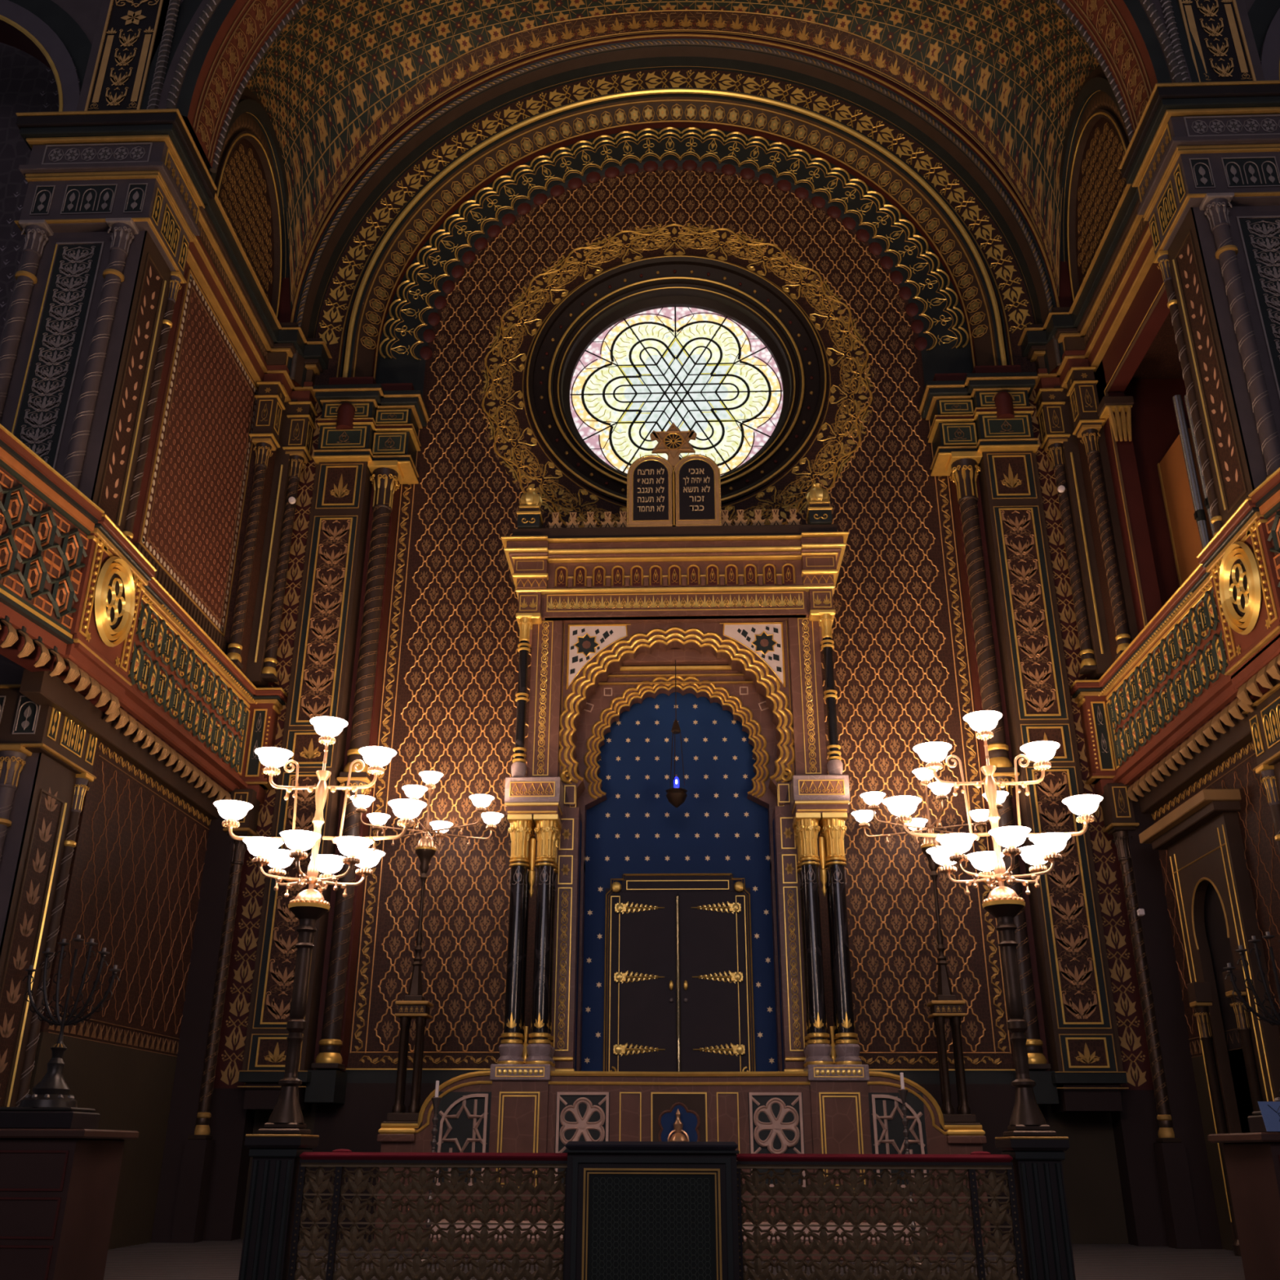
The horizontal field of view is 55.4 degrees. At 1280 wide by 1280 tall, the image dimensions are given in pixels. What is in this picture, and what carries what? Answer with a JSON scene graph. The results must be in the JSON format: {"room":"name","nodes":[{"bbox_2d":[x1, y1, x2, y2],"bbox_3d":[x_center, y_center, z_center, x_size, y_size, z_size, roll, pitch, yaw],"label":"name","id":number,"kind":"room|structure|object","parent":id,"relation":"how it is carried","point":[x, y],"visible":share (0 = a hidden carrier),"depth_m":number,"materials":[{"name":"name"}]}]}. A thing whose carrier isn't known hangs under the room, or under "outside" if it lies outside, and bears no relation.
{"room":"house of worship","nodes":[
{"label":"house of worship","id":0,"kind":"room"},
{"bbox_2d":[0,42,80,339],"bbox_3d":[-9.829,-3.526,16.294,5.530,22.386,0.204,-1,-23,2],"label":"wall","id":1,"kind":"structure","parent":0,"point":[27,85],"depth_m":17.75,"materials":[{"name":"grey paint"}]},
{"bbox_2d":[0,0,217,1106],"bbox_3d":[-6.413,-3.793,14.101,1.950,21.200,1.310,-1,-23,2],"label":"pier","id":2,"kind":"object","parent":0,"point":[117,189],"visible":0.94,"depth_m":13.67,"materials":[{"name":"stone"}]},
{"bbox_2d":[0,0,102,111],"bbox_3d":[-7.771,-7.683,15.822,3.396,3.300,0.550,-1,-23,2],"label":"trim","id":3,"kind":"structure","parent":2,"relation":"attached to","point":[53,32],"depth_m":15.62,"materials":[{"name":"black paint"}]},
{"bbox_2d":[28,261,258,1249],"bbox_3d":[-5.730,0.548,15.132,0.314,12.600,4.100,-1,-23,2],"label":"wall","id":4,"kind":"structure","parent":0,"point":[133,888],"depth_m":14.15,"materials":[{"name":"paint"}]},
{"bbox_2d":[19,514,288,818],"bbox_3d":[-5.421,0.609,14.074,1.000,1.850,5.180,-1,-23,2],"label":"balcony","id":5,"kind":"object","parent":4,"relation":"attached to","point":[141,677],"visible":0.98,"depth_m":13.50,"materials":[{"name":"brown wood"}]},
{"bbox_2d":[0,423,104,676],"bbox_3d":[-5.726,-0.925,10.574,0.440,1.776,2.586,-4,-23,9],"label":"parapet","id":6,"kind":"object","parent":5,"relation":"attached to","point":[46,522],"visible":1,"depth_m":11.15,"materials":[{"name":"red paint"}]},
{"bbox_2d":[151,399,297,1242],"bbox_3d":[-5.502,1.639,16.113,0.680,11.350,0.670,-1,-23,2],"label":"trim","id":7,"kind":"structure","parent":4,"relation":"attached to","point":[206,942],"depth_m":15.35,"materials":[{"name":"paint"}]},
{"bbox_2d":[260,401,317,682],"bbox_3d":[-5.077,-1.484,17.519,0.340,4.400,0.350,-1,-23,2],"label":"colonnette","id":8,"kind":"object","parent":7,"relation":"on","point":[301,426],"visible":1,"depth_m":17.64,"materials":[{"name":"paint"}]},
{"bbox_2d":[288,497,296,503],"bbox_3d":[-5.021,-2.018,17.589,0.104,0.104,0.050,-1,-23,2],"label":"spotlight","id":9,"kind":"object","parent":8,"relation":"attached to","point":[291,500],"visible":1,"depth_m":17.57,"materials":[{"name":"white plastic"}]},
{"bbox_2d":[140,0,308,173],"bbox_3d":[-3.757,-9.336,16.481,5.677,6.881,1.082,-1,-23,2],"label":"trim","id":10,"kind":"structure","parent":4,"relation":"attached to","point":[207,53],"depth_m":15.51,"materials":[{"name":"red paint"}]},
{"bbox_2d":[184,88,289,317],"bbox_3d":[-5.690,-7.258,18.239,0.450,4.600,3.820,-1,-23,2],"label":"trim","id":11,"kind":"structure","parent":4,"relation":"attached to","point":[250,179],"depth_m":17.76,"materials":[{"name":"red paint"}]},
{"bbox_2d":[226,381,287,668],"bbox_3d":[-5.405,-1.682,17.050,0.340,4.400,0.350,-1,-23,2],"label":"colonnette","id":12,"kind":"object","parent":4,"relation":"on","point":[270,398],"visible":0.99,"depth_m":17.26,"materials":[{"name":"paint"}]},
{"bbox_2d":[186,192,332,408],"bbox_3d":[-5.351,-4.650,17.097,1.050,1.110,3.720,-1,-23,2],"label":"trim","id":13,"kind":"structure","parent":4,"relation":"attached to","point":[217,259],"depth_m":17.09,"materials":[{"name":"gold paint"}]},
{"bbox_2d":[244,0,1100,311],"bbox_3d":[0.422,-8.114,18.023,12.040,5.850,2.950,-1,-23,2],"label":"ceiling","id":14,"kind":"structure","parent":0,"point":[1022,66],"depth_m":19.20,"materials":[{"name":"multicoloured paint"}]},
{"bbox_2d":[291,9,1057,306],"bbox_3d":[0.467,-7.689,19.204,11.536,5.701,0.420,-1,-23,2],"label":"trim","id":15,"kind":"structure","parent":14,"relation":"attached to","point":[634,25],"depth_m":20.02,"materials":[{"name":"brown paint"}]},
{"bbox_2d":[103,1238,1244,1279],"bbox_3d":[0.001,2.554,2.182,24.000,1.102,30.000,-1,-23,2],"label":"floor","id":16,"kind":"structure","parent":0,"point":[203,1260],"depth_m":11.53,"materials":[{"name":"brown wood"}]},
{"bbox_2d":[0,1128,138,1279],"bbox_3d":[-4.382,4.124,8.789,1.000,1.100,0.920,-1,-23,2],"label":"base cabinet","id":17,"kind":"object","parent":16,"relation":"on","point":[59,1187],"visible":1,"depth_m":8.55,"materials":[{"name":"brown wood"}]},
{"bbox_2d":[0,934,120,1129],"bbox_3d":[-4.379,2.951,9.239,0.761,1.412,0.440,-1,-23,2],"label":"menorah","id":18,"kind":"object","parent":17,"relation":"on","point":[50,1106],"visible":0.99,"depth_m":9.09,"materials":[{"name":"black paint"}]},
{"bbox_2d":[24,964,36,971],"bbox_3d":[-4.707,2.539,9.425,0.090,0.052,0.086,-1,-23,2],"label":"candle cup","id":19,"kind":"object","parent":18,"relation":"on","point":[31,966],"depth_m":9.41,"materials":[{"name":"grey metal"}]},
{"bbox_2d":[42,947,53,954],"bbox_3d":[-4.597,2.418,9.471,0.090,0.052,0.086,-1,-23,2],"label":"candle cup","id":20,"kind":"object","parent":18,"relation":"on","point":[48,949],"depth_m":9.45,"materials":[{"name":"grey metal"}]},
{"bbox_2d":[57,938,69,945],"bbox_3d":[-4.487,2.353,9.495,0.090,0.052,0.086,-1,-23,2],"label":"candle cup","id":21,"kind":"object","parent":18,"relation":"on","point":[64,941],"depth_m":9.47,"materials":[{"name":"grey metal"}]},
{"bbox_2d":[72,934,84,942],"bbox_3d":[-4.377,2.324,9.503,0.090,0.052,0.086,-1,-23,2],"label":"candle cup","id":22,"kind":"object","parent":18,"relation":"on","point":[78,939],"depth_m":9.49,"materials":[{"name":"grey metal"}]},
{"bbox_2d":[85,938,97,945],"bbox_3d":[-4.267,2.350,9.487,0.090,0.052,0.086,-1,-23,2],"label":"candle cup","id":23,"kind":"object","parent":18,"relation":"on","point":[91,941],"depth_m":9.46,"materials":[{"name":"grey metal"}]},
{"bbox_2d":[97,947,109,954],"bbox_3d":[-4.157,2.414,9.456,0.090,0.052,0.086,-1,-23,2],"label":"candle cup","id":24,"kind":"object","parent":18,"relation":"on","point":[104,951],"depth_m":9.43,"materials":[{"name":"grey metal"}]},
{"bbox_2d":[109,964,120,971],"bbox_3d":[-4.048,2.532,9.402,0.090,0.052,0.086,-1,-23,2],"label":"candle cup","id":25,"kind":"object","parent":18,"relation":"on","point":[115,966],"depth_m":9.39,"materials":[{"name":"grey metal"}]},
{"bbox_2d":[170,788,260,1242],"bbox_3d":[-5.171,4.432,14.948,0.340,5.300,0.350,-1,-23,2],"label":"colonnette","id":26,"kind":"object","parent":16,"relation":"on","point":[198,1148],"visible":0.83,"depth_m":14.48,"materials":[{"name":"brown wood"}]},
{"bbox_2d":[238,1133,319,1279],"bbox_3d":[-2.596,4.161,8.629,0.400,1.220,0.460,-1,-23,2],"label":"railing post","id":27,"kind":"object","parent":16,"relation":"on","point":[273,1180],"visible":0.95,"depth_m":8.54,"materials":[{"name":"black paint"}]},
{"bbox_2d":[213,715,426,1134],"bbox_3d":[-2.587,2.146,9.509,1.537,3.176,1.017,-13,-26,29],"label":"lamp standard","id":28,"kind":"object","parent":27,"relation":"on","point":[286,1117],"visible":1,"depth_m":9.55,"materials":[{"name":"brown metal"}]},
{"bbox_2d":[287,1148,567,1279],"bbox_3d":[-1.456,4.168,8.518,1.949,1.127,0.190,-1,-23,2],"label":"railing","id":29,"kind":"object","parent":16,"relation":"on","point":[340,1159],"visible":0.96,"depth_m":8.55,"materials":[{"name":"gold metal"}]},
{"bbox_2d":[420,1078,441,1264],"bbox_3d":[-1.984,5.045,11.632,0.220,1.620,0.220,-1,-23,2],"label":"candlestick","id":30,"kind":"object","parent":16,"relation":"on","point":[436,1100],"visible":0.41,"depth_m":11.74,"materials":[{"name":"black metal"}]},
{"bbox_2d":[435,1078,439,1097],"bbox_3d":[-1.982,4.377,11.913,0.036,0.170,0.034,-1,-23,2],"label":"candle","id":31,"kind":"object","parent":30,"relation":"on","point":[437,1088],"depth_m":11.90,"materials":[{"name":"white wax"}]},
{"bbox_2d":[564,1141,739,1279],"bbox_3d":[0.088,4.100,8.411,1.200,1.180,0.620,-1,-23,2],"label":"lectern","id":32,"kind":"object","parent":16,"relation":"on","point":[635,1210],"visible":1,"depth_m":8.23,"materials":[{"name":"black paint"}]},
{"bbox_2d":[411,1203,946,1261],"bbox_3d":[0.385,6.030,12.445,5.200,0.450,1.130,-1,-23,2],"label":"steps","id":33,"kind":"structure","parent":16,"relation":"on","point":[806,1243],"depth_m":12.23,"materials":[{"name":"red stone"}]},
{"bbox_2d":[373,483,992,1252],"bbox_3d":[0.467,2.378,15.421,6.660,9.490,1.612,-1,-23,2],"label":"torah ark","id":34,"kind":"object","parent":16,"relation":"on","point":[678,984],"visible":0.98,"depth_m":15.43,"materials":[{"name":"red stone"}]},
{"bbox_2d":[350,770,503,1128],"bbox_3d":[-2.632,3.594,14.524,1.981,4.134,1.756,-13,-26,29],"label":"lamp standard","id":35,"kind":"object","parent":34,"relation":"on","point":[415,1006],"visible":0.91,"depth_m":14.32,"materials":[{"name":"brown metal"}]},
{"bbox_2d":[432,1092,491,1187],"bbox_3d":[-1.967,5.511,13.463,0.600,0.980,0.056,-1,-23,2],"label":"grille","id":36,"kind":"object","parent":34,"relation":"attached to","point":[464,1125],"depth_m":13.53,"materials":[{"name":"grey stone"}]},
{"bbox_2d":[554,1092,609,1183],"bbox_3d":[-0.638,5.498,13.419,0.600,0.980,0.053,-1,-23,2],"label":"grille","id":37,"kind":"object","parent":34,"relation":"attached to","point":[578,1116],"depth_m":13.50,"materials":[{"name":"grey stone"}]},
{"bbox_2d":[626,422,721,527],"bbox_3d":[0.467,-2.302,16.920,1.290,1.680,0.116,-1,-23,2],"label":"tablet","id":38,"kind":"object","parent":34,"relation":"on","point":[686,491],"visible":1,"depth_m":16.79,"materials":[{"name":"metal"}]},
{"bbox_2d":[666,659,687,807],"bbox_3d":[0.467,1.194,15.817,0.280,2.020,0.280,-1,-23,2],"label":"lamp","id":39,"kind":"object","parent":34,"relation":"hanging from","point":[676,796],"visible":1,"depth_m":15.50,"materials":[{"name":"brown metal"}]},
{"bbox_2d":[747,1092,806,1189],"bbox_3d":[1.500,5.475,13.347,0.600,0.980,0.053,-1,-23,2],"label":"grille","id":40,"kind":"object","parent":34,"relation":"attached to","point":[777,1121],"depth_m":13.41,"materials":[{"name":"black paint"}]},
{"bbox_2d":[868,1092,928,1189],"bbox_3d":[2.830,5.460,13.301,0.600,0.980,0.056,-1,-23,2],"label":"grille","id":41,"kind":"object","parent":34,"relation":"attached to","point":[886,1126],"depth_m":13.37,"materials":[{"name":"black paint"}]},
{"bbox_2d":[851,767,1008,1129],"bbox_3d":[3.524,3.528,14.316,1.981,4.134,1.756,12,-25,-26],"label":"lamp standard","id":42,"kind":"object","parent":34,"relation":"on","point":[944,1006],"visible":0.84,"depth_m":14.07,"materials":[{"name":"brown metal"}]},
{"bbox_2d":[736,1151,1025,1279],"bbox_3d":[1.637,4.135,8.413,1.949,1.127,0.190,-1,-23,2],"label":"railing","id":43,"kind":"object","parent":16,"relation":"on","point":[974,1162],"visible":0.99,"depth_m":8.45,"materials":[{"name":"gold metal"}]},
{"bbox_2d":[897,1070,922,1267],"bbox_3d":[2.533,4.960,11.494,0.220,1.700,0.220,-1,-23,2],"label":"candlestick","id":44,"kind":"object","parent":16,"relation":"on","point":[903,1092],"visible":0.43,"depth_m":11.60,"materials":[{"name":"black metal"}]},
{"bbox_2d":[899,1070,904,1088],"bbox_3d":[2.535,4.255,11.791,0.036,0.170,0.034,-1,-23,2],"label":"candle","id":45,"kind":"object","parent":44,"relation":"on","point":[902,1083],"depth_m":11.78,"materials":[{"name":"white wax"}]},
{"bbox_2d":[995,1136,1075,1279],"bbox_3d":[2.781,4.103,8.448,0.400,1.220,0.460,-1,-23,2],"label":"railing post","id":46,"kind":"object","parent":16,"relation":"on","point":[1041,1197],"visible":0.96,"depth_m":8.36,"materials":[{"name":"black paint"}]},
{"bbox_2d":[882,710,1102,1137],"bbox_3d":[2.789,2.089,9.327,1.537,3.176,1.017,12,-25,-26],"label":"lamp standard","id":47,"kind":"object","parent":46,"relation":"on","point":[1027,1119],"visible":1,"depth_m":9.39,"materials":[{"name":"brown metal"}]},
{"bbox_2d":[1101,782,1201,1248],"bbox_3d":[6.062,4.312,14.568,0.340,5.300,0.350,-1,-23,2],"label":"colonnette","id":48,"kind":"object","parent":16,"relation":"on","point":[1171,1155],"visible":0.95,"depth_m":14.19,"materials":[{"name":"brown wood"}]},
{"bbox_2d":[1207,1132,1279,1279],"bbox_3d":[4.733,4.026,8.481,1.000,1.100,0.920,-1,-23,2],"label":"base cabinet","id":49,"kind":"object","parent":16,"relation":"on","point":[1252,1160],"visible":1,"depth_m":8.52,"materials":[{"name":"brown wood"}]},
{"bbox_2d":[1223,931,1279,1133],"bbox_3d":[4.735,2.853,8.931,0.761,1.412,0.440,-1,-23,2],"label":"menorah","id":50,"kind":"object","parent":49,"relation":"on","point":[1256,1124],"visible":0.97,"depth_m":9.03,"materials":[{"name":"black paint"}]},
{"bbox_2d":[1223,963,1235,969],"bbox_3d":[4.407,2.442,9.117,0.090,0.052,0.086,-1,-23,2],"label":"candle cup","id":51,"kind":"object","parent":50,"relation":"on","point":[1228,965],"depth_m":9.09,"materials":[{"name":"grey metal"}]},
{"bbox_2d":[1235,945,1247,951],"bbox_3d":[4.517,2.321,9.163,0.090,0.052,0.086,-1,-23,2],"label":"candle cup","id":52,"kind":"object","parent":50,"relation":"on","point":[1241,949],"depth_m":9.14,"materials":[{"name":"grey metal"}]},
{"bbox_2d":[1248,935,1260,942],"bbox_3d":[4.627,2.255,9.187,0.090,0.052,0.086,-1,-23,2],"label":"candle cup","id":53,"kind":"object","parent":50,"relation":"on","point":[1254,940],"depth_m":9.17,"materials":[{"name":"grey metal"}]},
{"bbox_2d":[1262,931,1274,938],"bbox_3d":[4.737,2.226,9.194,0.090,0.052,0.086,-1,-23,2],"label":"candle cup","id":54,"kind":"object","parent":50,"relation":"on","point":[1268,935],"depth_m":9.18,"materials":[{"name":"grey metal"}]},
{"bbox_2d":[1257,1101,1279,1131],"bbox_3d":[4.388,3.242,8.295,0.320,0.190,0.018,-1,-23,2],"label":"card","id":55,"kind":"object","parent":49,"relation":"on","point":[1270,1110],"visible":1,"depth_m":8.30,"materials":[{"name":"blue paper"}]},
{"bbox_2d":[346,169,1014,1069],"bbox_3d":[0.498,-1.904,18.304,12.000,19.620,0.314,-1,-23,2],"label":"wall","id":56,"kind":"structure","parent":0,"point":[903,681],"depth_m":17.27,"materials":[{"name":"paint"}]},
{"bbox_2d":[202,401,322,1240],"bbox_3d":[-5.272,1.255,16.809,1.100,12.600,0.430,-1,-23,2],"label":"trim","id":57,"kind":"structure","parent":56,"relation":"attached to","point":[229,1124],"depth_m":15.26,"materials":[{"name":"red paint"}]},
{"bbox_2d":[378,127,968,359],"bbox_3d":[0.507,-6.596,20.049,9.266,4.651,0.223,-1,-23,2],"label":"trim","id":58,"kind":"structure","parent":56,"relation":"attached to","point":[862,235],"depth_m":20.25,"materials":[{"name":"gold paint"}]},
{"bbox_2d":[277,31,1073,405],"bbox_3d":[0.492,-7.395,19.861,13.800,7.850,1.100,-1,-23,2],"label":"arch","id":59,"kind":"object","parent":56,"relation":"attached to","point":[942,358],"depth_m":20.07,"materials":[{"name":"paint"}]},
{"bbox_2d":[285,33,1065,379],"bbox_3d":[0.485,-6.921,19.504,11.500,6.700,0.802,-1,-23,2],"label":"trim","id":60,"kind":"structure","parent":56,"relation":"attached to","point":[558,108],"depth_m":19.97,"materials":[{"name":"gold paint"}]},
{"bbox_2d":[524,255,827,503],"bbox_3d":[0.567,-4.020,19.232,4.720,4.720,0.560,-1,-23,2],"label":"window","id":61,"kind":"structure","parent":56,"relation":"in","point":[713,348],"depth_m":19.46,"materials":[{"name":"multicoloured glass"}]},
{"bbox_2d":[480,222,874,527],"bbox_3d":[0.560,-4.094,19.055,6.150,6.131,0.017,-1,-23,2],"label":"trim","id":62,"kind":"structure","parent":56,"relation":"attached to","point":[591,250],"depth_m":19.17,"materials":[{"name":"gold metal"}]},
{"bbox_2d":[237,1068,1128,1244],"bbox_3d":[0.451,6.048,14.376,10.500,1.913,0.795,-1,-23,2],"label":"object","id":63,"kind":"structure","parent":56,"relation":"attached to","point":[347,1109],"depth_m":14.59,"materials":[{"name":"black paint"}]},
{"bbox_2d":[242,376,429,1071],"bbox_3d":[-4.080,0.701,16.719,1.580,9.880,0.900,-1,-23,2],"label":"pilaster","id":64,"kind":"object","parent":63,"relation":"on","point":[363,420],"visible":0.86,"depth_m":16.73,"materials":[{"name":"paint"}]},
{"bbox_2d":[311,777,374,1070],"bbox_3d":[-3.781,3.542,15.502,0.402,3.620,0.402,-1,-23,2],"label":"column","id":65,"kind":"structure","parent":63,"relation":"on","point":[329,1057],"depth_m":15.24,"materials":[{"name":"paint"}]},
{"bbox_2d":[339,460,404,782],"bbox_3d":[-3.767,-0.339,17.134,0.438,4.800,0.438,-1,-23,2],"label":"column","id":66,"kind":"structure","parent":65,"relation":"on","point":[386,474],"depth_m":17.07,"materials":[{"name":"paint"}]},
{"bbox_2d":[982,772,1050,1071],"bbox_3d":[4.694,3.451,15.216,0.402,3.620,0.402,-1,-23,2],"label":"column","id":67,"kind":"structure","parent":63,"relation":"on","point":[1037,1060],"depth_m":14.93,"materials":[{"name":"paint"}]},
{"bbox_2d":[945,451,1014,778],"bbox_3d":[4.707,-0.430,16.847,0.438,4.800,0.438,-1,-23,2],"label":"column","id":68,"kind":"structure","parent":67,"relation":"on","point":[963,465],"depth_m":16.81,"materials":[{"name":"paint"}]},
{"bbox_2d":[918,364,1123,1071],"bbox_3d":[5.014,0.603,16.412,1.580,9.880,0.900,-1,-23,2],"label":"pilaster","id":69,"kind":"object","parent":63,"relation":"on","point":[987,410],"visible":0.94,"depth_m":16.24,"materials":[{"name":"paint"}]},
{"bbox_2d":[1028,388,1168,1246],"bbox_3d":[6.221,1.132,16.420,1.100,12.600,0.430,-1,-23,2],"label":"trim","id":70,"kind":"structure","parent":56,"relation":"attached to","point":[1135,1128],"depth_m":14.93,"materials":[{"name":"red paint"}]},
{"bbox_2d":[1093,262,1279,1250],"bbox_3d":[7.945,0.402,14.669,3.120,12.600,4.100,-1,-23,2],"label":"wall","id":71,"kind":"structure","parent":0,"point":[1141,361],"depth_m":16.04,"materials":[{"name":"red paint"}]},
{"bbox_2d":[1017,183,1155,395],"bbox_3d":[6.192,-4.774,16.707,1.050,1.110,3.720,-1,-23,2],"label":"trim","id":72,"kind":"structure","parent":71,"relation":"attached to","point":[1125,254],"depth_m":16.81,"materials":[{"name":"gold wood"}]},
{"bbox_2d":[1058,66,1129,300],"bbox_3d":[6.552,-7.389,17.825,0.450,4.600,3.820,-1,-23,2],"label":"trim","id":73,"kind":"structure","parent":71,"relation":"attached to","point":[1096,142],"depth_m":17.44,"materials":[{"name":"red paint"}]},
{"bbox_2d":[1064,366,1130,659],"bbox_3d":[6.307,-1.807,16.654,0.340,4.400,0.350,-1,-23,2],"label":"colonnette","id":74,"kind":"object","parent":71,"relation":"on","point":[1081,382],"visible":0.99,"depth_m":16.87,"materials":[{"name":"paint"}]},
{"bbox_2d":[1096,395,1133,441],"bbox_3d":[6.593,-2.960,16.874,0.400,0.702,0.537,-1,-23,2],"label":"wall bracket","id":75,"kind":"object","parent":71,"relation":"attached to","point":[1108,405],"visible":0.92,"depth_m":16.68,"materials":[{"name":"metal"}]},
{"bbox_2d":[1096,395,1133,426],"bbox_3d":[6.594,-3.193,16.993,0.400,0.180,0.500,-1,-23,2],"label":"shelf","id":76,"kind":"object","parent":75,"relation":"attached to","point":[1107,402],"depth_m":16.78,"materials":[{"name":"metal"}]},
{"bbox_2d":[1053,0,1211,142],"bbox_3d":[4.461,-9.424,16.203,5.677,6.881,1.082,-1,-23,2],"label":"trim","id":77,"kind":"structure","parent":71,"relation":"attached to","point":[1138,45],"depth_m":15.05,"materials":[{"name":"red paint"}]},
{"bbox_2d":[1053,386,1222,1248],"bbox_3d":[6.411,1.512,15.710,0.680,11.350,0.670,-1,-23,2],"label":"trim","id":78,"kind":"structure","parent":71,"relation":"attached to","point":[1162,969],"depth_m":14.82,"materials":[{"name":"wood"}]},
{"bbox_2d":[1033,388,1097,674],"bbox_3d":[6.016,-1.602,17.144,0.340,4.400,0.350,-1,-23,2],"label":"colonnette","id":79,"kind":"object","parent":78,"relation":"on","point":[1050,413],"visible":0.99,"depth_m":17.27,"materials":[{"name":"paint"}]},
{"bbox_2d":[1057,485,1065,493],"bbox_3d":[5.952,-2.135,17.218,0.104,0.104,0.050,-1,-23,2],"label":"spotlight","id":80,"kind":"object","parent":79,"relation":"attached to","point":[1060,489],"visible":1,"depth_m":17.20,"materials":[{"name":"white plastic"}]},
{"bbox_2d":[1137,908,1144,915],"bbox_3d":[6.068,3.301,14.770,0.060,0.080,0.080,-1,-23,2],"label":"wall sensor","id":81,"kind":"object","parent":71,"relation":"attached to","point":[1140,912],"visible":1,"depth_m":14.74,"materials":[{"name":"white plastic"}]},
{"bbox_2d":[1069,497,1279,813],"bbox_3d":[6.171,0.485,13.682,1.000,1.850,5.180,-1,-23,2],"label":"balcony","id":82,"kind":"object","parent":71,"relation":"attached to","point":[1166,713],"visible":0.99,"depth_m":13.34,"materials":[{"name":"gold paint"}]},
{"bbox_2d":[1248,466,1279,587],"bbox_3d":[6.165,-1.053,10.172,0.440,1.776,2.586,2,-23,-5],"label":"parapet","id":83,"kind":"object","parent":82,"relation":"attached to","point":[1266,497],"visible":1,"depth_m":11.42,"materials":[{"name":"brown wood"}]},
{"bbox_2d":[1156,427,1213,586],"bbox_3d":[8.174,-0.617,15.561,2.100,4.330,0.930,-1,-23,2],"label":"organ case","id":84,"kind":"object","parent":71,"relation":"attached to","point":[1185,539],"visible":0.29,"depth_m":16.11,"materials":[{"name":"brown wood"}]},
{"bbox_2d":[1172,394,1209,549],"bbox_3d":[7.021,-1.706,15.341,0.123,3.200,0.116,-1,-23,2],"label":"pipe","id":85,"kind":"object","parent":71,"relation":"attached to","point":[1199,514],"visible":0.8,"depth_m":15.48,"materials":[{"name":"metal"}]},
{"bbox_2d":[1184,395,1214,537],"bbox_3d":[7.009,-1.738,15.008,0.123,3.000,0.116,-1,-23,2],"label":"pipe","id":86,"kind":"object","parent":71,"relation":"attached to","point":[1206,501],"visible":0.34,"depth_m":15.18,"materials":[{"name":"metal"}]},
{"bbox_2d":[1138,788,1279,1256],"bbox_3d":[6.206,4.058,12.982,0.400,4.540,2.000,-1,-23,2],"label":"door","id":87,"kind":"structure","parent":71,"relation":"in","point":[1202,837],"depth_m":13.11,"materials":[{"name":"paint"}]},
{"bbox_2d":[1118,0,1279,852],"bbox_3d":[6.918,-3.936,13.650,1.950,21.200,1.310,-1,-23,2],"label":"pier","id":88,"kind":"object","parent":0,"point":[1202,159],"visible":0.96,"depth_m":13.65,"materials":[{"name":"stone"}]},
{"bbox_2d":[1244,0,1279,80],"bbox_3d":[8.305,-7.855,15.278,3.396,3.300,0.550,-1,-23,2],"label":"trim","id":89,"kind":"structure","parent":88,"relation":"attached to","point":[1262,14],"depth_m":14.85,"materials":[{"name":"black paint"}]},
{"bbox_2d":[1259,25,1270,63],"bbox_3d":[10.554,-3.744,15.605,5.680,22.386,0.204,-1,-23,2],"label":"wall","id":90,"kind":"structure","parent":0,"point":[1269,25],"depth_m":17.56,"materials":[{"name":"grey paint"}]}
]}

